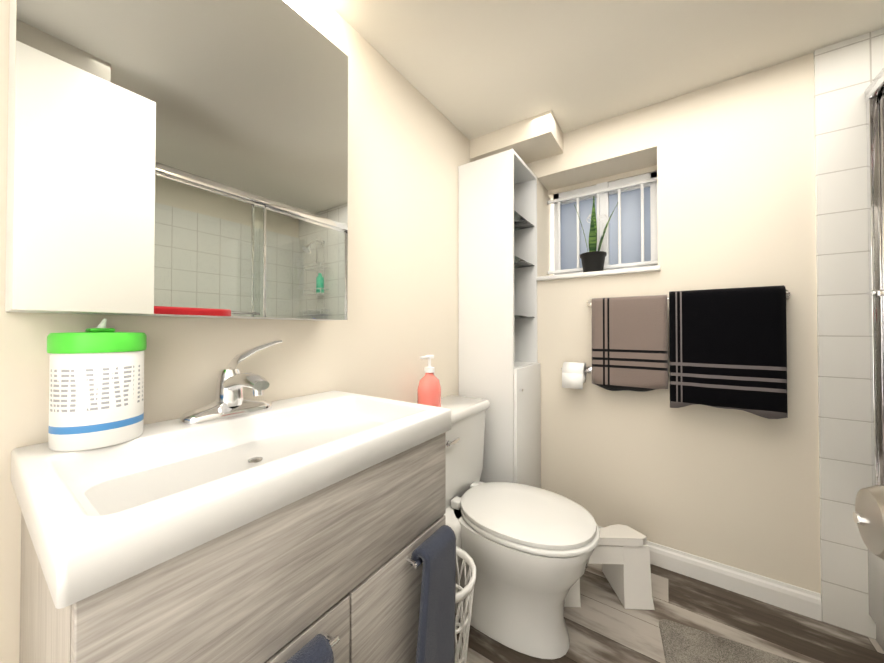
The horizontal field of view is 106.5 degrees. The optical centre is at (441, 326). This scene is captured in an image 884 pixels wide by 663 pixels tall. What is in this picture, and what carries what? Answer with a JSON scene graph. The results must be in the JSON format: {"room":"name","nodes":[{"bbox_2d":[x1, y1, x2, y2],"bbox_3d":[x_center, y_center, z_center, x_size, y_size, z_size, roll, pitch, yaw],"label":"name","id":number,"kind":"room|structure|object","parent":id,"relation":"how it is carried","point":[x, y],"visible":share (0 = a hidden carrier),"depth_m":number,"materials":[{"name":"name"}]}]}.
{"room":"bathroom","nodes":[
{"label":"bathroom","id":0,"kind":"room"},
{"bbox_2d":[0,0,472,662],"bbox_3d":[-0.443,0.025,1.179,0.250,2.150,2.723,0,-1,34],"label":"wall","id":1,"kind":"structure","parent":0,"point":[408,148],"depth_m":1.16,"materials":[{"name":"beige paint"}]},
{"bbox_2d":[5,0,347,320],"bbox_3d":[-0.501,-0.413,0.763,0.126,0.784,0.602,0,-1,34],"label":"mirror","id":2,"kind":"object","parent":1,"relation":"attached to","point":[179,158],"visible":1,"depth_m":0.63,"materials":[{"name":"white"}]},
{"bbox_2d":[537,103,656,199],"bbox_3d":[0.863,-0.927,1.839,0.568,0.230,0.320,0,-1,34],"label":"wall","id":3,"kind":"structure","parent":0,"point":[623,143],"depth_m":1.71,"materials":[{"name":"beige paint"}]},
{"bbox_2d":[325,0,883,139],"bbox_3d":[0.674,-1.107,0.612,2.750,0.100,3.023,0,-1,34],"label":"ceiling","id":4,"kind":"structure","parent":0,"point":[470,69],"depth_m":1.23,"materials":[{"name":"paint"}]},
{"bbox_2d":[470,110,562,163],"bbox_3d":[0.406,-0.990,1.816,0.449,0.105,0.233,0,-1,34],"label":"soffit beam","id":5,"kind":"structure","parent":4,"relation":"attached to","point":[534,138],"depth_m":1.72,"materials":[{"name":"beige paint"}]},
{"bbox_2d":[455,563,883,662],"bbox_3d":[0.674,1.143,0.586,2.750,0.100,3.023,0,-1,34],"label":"floor","id":6,"kind":"structure","parent":0,"point":[603,625],"depth_m":1.20,"materials":[{"name":"brown wood"}]},
{"bbox_2d":[11,390,450,662],"bbox_3d":[-0.336,0.648,0.675,0.480,0.888,0.647,0,-1,34],"label":"bathroom vanity","id":7,"kind":"object","parent":6,"relation":"on","point":[282,531],"visible":0.96,"depth_m":0.49,"materials":[{"name":"grey"}]},
{"bbox_2d":[47,318,146,451],"bbox_3d":[-0.610,0.094,0.588,0.123,0.217,0.123,0,-1,34],"label":"wipes canister","id":8,"kind":"object","parent":7,"relation":"on","point":[96,387],"visible":1,"depth_m":0.54,"materials":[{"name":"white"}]},
{"bbox_2d":[180,340,281,423],"bbox_3d":[-0.443,0.120,0.745,0.172,0.170,0.205,0,-1,34],"label":"faucet","id":9,"kind":"object","parent":7,"relation":"on","point":[233,382],"visible":1,"depth_m":0.74,"materials":[{"name":"silver metal"}]},
{"bbox_2d":[285,634,333,662],"bbox_3d":[-0.214,0.683,0.416,0.072,0.441,0.174,0,-1,34],"label":"towel","id":10,"kind":"object","parent":7,"relation":"hanging from","point":[317,648],"visible":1,"depth_m":0.47,"materials":[{"name":"grey"}]},
{"bbox_2d":[411,525,455,662],"bbox_3d":[-0.041,0.755,0.679,0.059,0.578,0.211,0,-1,34],"label":"towel","id":11,"kind":"object","parent":7,"relation":"hanging from","point":[435,551],"visible":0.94,"depth_m":0.70,"materials":[{"name":"grey fabric"}]},
{"bbox_2d":[455,546,475,662],"bbox_3d":[-0.018,0.926,1.028,0.252,0.340,0.252,0,-1,34],"label":"wastebasket","id":12,"kind":"object","parent":6,"relation":"on","point":[466,592],"visible":0.25,"depth_m":0.99,"materials":[{"name":"white"}]},
{"bbox_2d":[458,149,540,487],"bbox_3d":[0.325,0.131,1.780,0.334,1.948,0.356,0,-1,34],"label":"tall cabinet","id":13,"kind":"object","parent":6,"relation":"on","point":[498,366],"visible":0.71,"depth_m":1.65,"materials":[{"name":"white painted wood"},{"name":"glass"}]},
{"bbox_2d":[441,395,599,658],"bbox_3d":[0.217,0.719,1.276,0.715,0.760,0.444,0,-1,34],"label":"toilet","id":14,"kind":"object","parent":6,"relation":"on","point":[528,549],"visible":0.85,"depth_m":1.13,"materials":[{"name":"white ceramic"}]},
{"bbox_2d":[417,355,440,406],"bbox_3d":[-0.051,0.228,1.343,0.089,0.221,0.111,0,-1,34],"label":"soap bottle","id":15,"kind":"object","parent":14,"relation":"on","point":[429,390],"visible":0.98,"depth_m":1.31,"materials":[{"name":"pink plastic"}]},
{"bbox_2d":[564,524,654,609],"bbox_3d":[0.632,0.967,1.391,0.394,0.268,0.208,0,-1,2],"label":"stool","id":16,"kind":"object","parent":6,"relation":"on","point":[621,554],"visible":0.52,"depth_m":1.29,"materials":[{"name":"white plastic"}]},
{"bbox_2d":[659,619,799,662],"bbox_3d":[0.882,1.089,0.806,0.510,0.011,0.720,0,-1,26],"label":"bath mat","id":17,"kind":"object","parent":6,"relation":"on","point":[681,643],"visible":1,"depth_m":1.11,"materials":[{"name":"grey fabric"}]},
{"bbox_2d":[868,549,883,650],"bbox_3d":[1.399,0.894,0.348,0.752,0.388,1.473,0,-1,34],"label":"bathtub","id":18,"kind":"object","parent":6,"relation":"on","point":[876,584],"visible":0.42,"depth_m":1.12,"materials":[{"name":"white plastic"}]},
{"bbox_2d":[526,53,820,593],"bbox_3d":[1.306,0.029,1.526,2.750,2.150,0.320,0,-1,34],"label":"wall","id":19,"kind":"structure","parent":0,"point":[736,208],"depth_m":1.42,"materials":[{"name":"beige paint"}]},
{"bbox_2d":[561,366,591,371],"bbox_3d":[0.690,0.221,1.699,0.148,0.032,0.079,0,-1,34],"label":"toilet paper holder","id":20,"kind":"object","parent":19,"relation":"attached to","point":[589,369],"visible":0.48,"depth_m":1.69,"materials":[{"name":"silver metal"}]},
{"bbox_2d":[562,362,586,388],"bbox_3d":[0.671,0.245,1.671,0.097,0.125,0.101,0,-1,34],"label":"toilet paper roll","id":21,"kind":"object","parent":20,"relation":"hanging from","point":[574,375],"visible":0.98,"depth_m":1.63,"materials":[{"name":"white paper"}]},
{"bbox_2d":[536,265,659,280],"bbox_3d":[0.826,-0.266,1.768,0.578,0.022,0.225,0,-1,34],"label":"window sill","id":22,"kind":"structure","parent":19,"relation":"on","point":[606,272],"depth_m":1.65,"materials":[{"name":"white"}]},
{"bbox_2d":[574,196,617,271],"bbox_3d":[0.812,-0.490,1.755,0.210,0.425,0.180,0,-1,34],"label":"potted plant","id":23,"kind":"object","parent":22,"relation":"on","point":[592,259],"visible":0.92,"depth_m":1.75,"materials":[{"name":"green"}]},
{"bbox_2d":[553,171,657,274],"bbox_3d":[0.917,-0.544,1.888,0.538,0.534,0.060,0,-1,34],"label":"window","id":24,"kind":"structure","parent":19,"relation":"in","point":[630,224],"depth_m":1.85,"materials":[{"name":"white plastic"}]},
{"bbox_2d":[547,177,657,273],"bbox_3d":[0.882,-0.544,1.862,0.564,0.448,0.018,0,-1,34],"label":"bars","id":25,"kind":"object","parent":24,"relation":"attached to","point":[609,189],"visible":0.9,"depth_m":1.84,"materials":[{"name":"white metal"}]},
{"bbox_2d":[587,290,789,306],"bbox_3d":[1.038,-0.122,1.472,0.738,0.040,0.068,0,-1,34],"label":"towel rail","id":26,"kind":"object","parent":19,"relation":"attached to","point":[589,302],"visible":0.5,"depth_m":1.46,"materials":[{"name":"silver metal"}]},
{"bbox_2d":[592,295,667,391],"bbox_3d":[0.872,0.084,1.546,0.309,0.447,0.045,0,-1,34],"label":"hanging towel","id":27,"kind":"object","parent":26,"relation":"hanging from","point":[630,343],"visible":1,"depth_m":1.53,"materials":[{"name":"beige fabric"}]},
{"bbox_2d":[669,285,787,418],"bbox_3d":[1.152,0.100,1.353,0.362,0.509,0.076,0,-1,34],"label":"hanging towel","id":28,"kind":"object","parent":26,"relation":"hanging from","point":[728,348],"visible":1,"depth_m":1.32,"materials":[{"name":"black fabric"}]},
{"bbox_2d":[598,526,821,621],"bbox_3d":[0.976,1.056,1.535,1.070,0.095,0.014,0,-1,34],"label":"baseboard","id":29,"kind":"structure","parent":19,"relation":"attached to","point":[796,599],"depth_m":1.36,"materials":[{"name":"white wood"}]},
{"bbox_2d":[813,28,883,639],"bbox_3d":[1.781,0.023,1.000,0.873,2.150,0.012,0,-1,34],"label":"wall tile","id":30,"kind":"structure","parent":19,"relation":"attached to","point":[846,72],"depth_m":1.21,"materials":[{"name":"white tile"}]},
{"bbox_2d":[865,68,883,485],"bbox_3d":[1.102,-0.075,0.562,0.090,1.554,1.471,0,-1,34],"label":"shower door","id":31,"kind":"structure","parent":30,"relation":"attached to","point":[874,95],"depth_m":1.15,"materials":[{"name":"silver metal"}]},
{"bbox_3d":[0.356,0.001,-0.862,1.130,2.150,0.250,0,-1,34],"label":"wall","id":32,"kind":"structure","parent":0,"visible":0},
{"bbox_2d":[853,485,883,559],"bbox_3d":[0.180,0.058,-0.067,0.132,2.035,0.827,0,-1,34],"label":"door knob","id":33,"kind":"structure","parent":32,"relation":"in","point":[868,515],"depth_m":0.25,"materials":[{"name":"silver metal"}]}
]}

